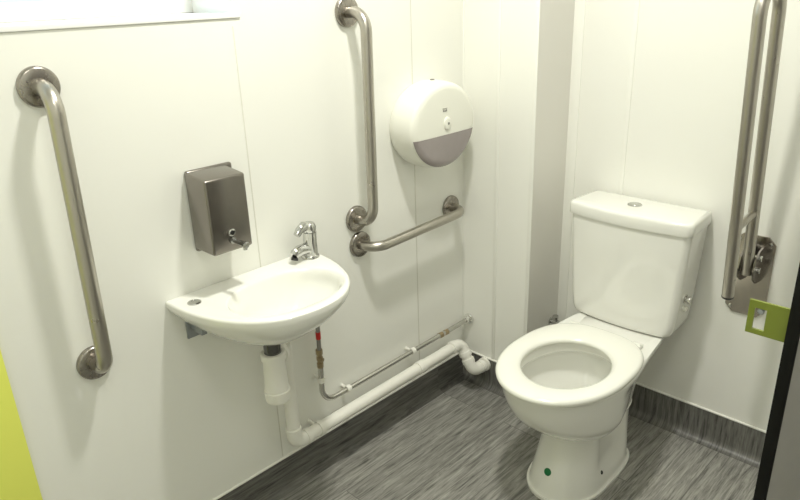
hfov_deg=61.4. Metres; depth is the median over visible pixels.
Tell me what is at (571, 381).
toilet
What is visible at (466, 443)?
floor
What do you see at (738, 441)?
baseboard
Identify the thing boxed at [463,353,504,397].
baseboard
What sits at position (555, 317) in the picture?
outlet
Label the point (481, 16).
wall
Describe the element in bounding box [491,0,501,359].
trim
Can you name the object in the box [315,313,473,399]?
supply pipe
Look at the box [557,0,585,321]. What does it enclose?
trim
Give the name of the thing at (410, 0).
trim
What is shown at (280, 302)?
washbasin
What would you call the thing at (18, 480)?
wall panel
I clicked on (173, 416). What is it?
wall
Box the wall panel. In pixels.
[0,350,42,499]
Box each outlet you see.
[552,314,558,320]
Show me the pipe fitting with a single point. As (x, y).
(484, 364)
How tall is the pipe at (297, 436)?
0.481 m
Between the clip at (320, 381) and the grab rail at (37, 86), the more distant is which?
the clip at (320, 381)
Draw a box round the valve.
[548,314,559,324]
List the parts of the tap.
spout, lever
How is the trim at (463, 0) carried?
attached to the wall at (173, 416)
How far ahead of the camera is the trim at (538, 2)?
2.13 m
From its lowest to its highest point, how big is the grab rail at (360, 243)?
0.092 m
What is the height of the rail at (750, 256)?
0.931 m
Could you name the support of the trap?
attached to the washbasin
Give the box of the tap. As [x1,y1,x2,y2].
[290,221,319,260]
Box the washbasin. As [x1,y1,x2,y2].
[166,254,349,345]
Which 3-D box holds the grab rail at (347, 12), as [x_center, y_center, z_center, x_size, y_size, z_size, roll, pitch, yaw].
[-0.106,-0.358,1.891,0.093,0.666,0.089,18,29,41]
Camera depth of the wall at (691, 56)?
2.00 m
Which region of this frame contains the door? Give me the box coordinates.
[745,263,799,499]
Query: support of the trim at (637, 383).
attached to the wall at (691, 56)
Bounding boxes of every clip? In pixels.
[307,418,326,435]
[312,374,324,383]
[340,383,351,392]
[405,346,416,354]
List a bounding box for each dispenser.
[184,162,251,255]
[390,79,472,166]
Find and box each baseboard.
[217,354,463,499]
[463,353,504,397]
[629,384,765,468]
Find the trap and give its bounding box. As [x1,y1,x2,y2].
[260,344,289,404]
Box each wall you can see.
[0,0,462,499]
[464,0,535,360]
[527,0,574,332]
[566,0,799,430]
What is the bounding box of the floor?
[279,380,758,499]
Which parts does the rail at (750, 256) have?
wall plate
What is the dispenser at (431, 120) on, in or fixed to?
attached to the wall at (173, 416)
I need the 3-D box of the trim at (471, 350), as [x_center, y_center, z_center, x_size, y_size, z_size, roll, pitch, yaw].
[0.347,0.411,2.508,0.289,0.006,0.006,18,29,41]
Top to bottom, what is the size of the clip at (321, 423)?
0.045 m
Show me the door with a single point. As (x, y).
(778, 478)
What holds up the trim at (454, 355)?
attached to the wall at (173, 416)
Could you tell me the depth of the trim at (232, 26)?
1.71 m
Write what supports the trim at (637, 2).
attached to the wall at (691, 56)
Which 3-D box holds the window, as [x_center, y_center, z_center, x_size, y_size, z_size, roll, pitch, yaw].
[-0.800,-0.739,1.246,0.239,0.632,0.940,18,29,41]
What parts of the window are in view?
pane, frame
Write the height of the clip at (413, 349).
0.024 m
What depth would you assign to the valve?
2.44 m
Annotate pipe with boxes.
[284,339,490,446]
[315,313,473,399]
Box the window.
[0,0,239,32]
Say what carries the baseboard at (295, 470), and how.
attached to the wall at (173, 416)
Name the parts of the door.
latch plate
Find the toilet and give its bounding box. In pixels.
[495,190,711,499]
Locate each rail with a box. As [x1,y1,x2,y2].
[16,66,112,379]
[335,0,377,231]
[349,195,463,256]
[721,0,786,316]
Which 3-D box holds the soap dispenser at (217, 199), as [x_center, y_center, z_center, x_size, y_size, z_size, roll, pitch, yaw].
[-0.412,-0.091,1.610,0.147,0.202,0.128,18,29,41]
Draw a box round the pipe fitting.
[479,357,490,370]
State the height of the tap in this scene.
0.108 m
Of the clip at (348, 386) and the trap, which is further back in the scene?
the clip at (348, 386)
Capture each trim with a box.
[212,353,458,499]
[232,26,282,455]
[410,0,419,359]
[463,0,464,340]
[471,350,496,362]
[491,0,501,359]
[523,0,540,335]
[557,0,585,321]
[618,0,639,194]
[636,382,765,432]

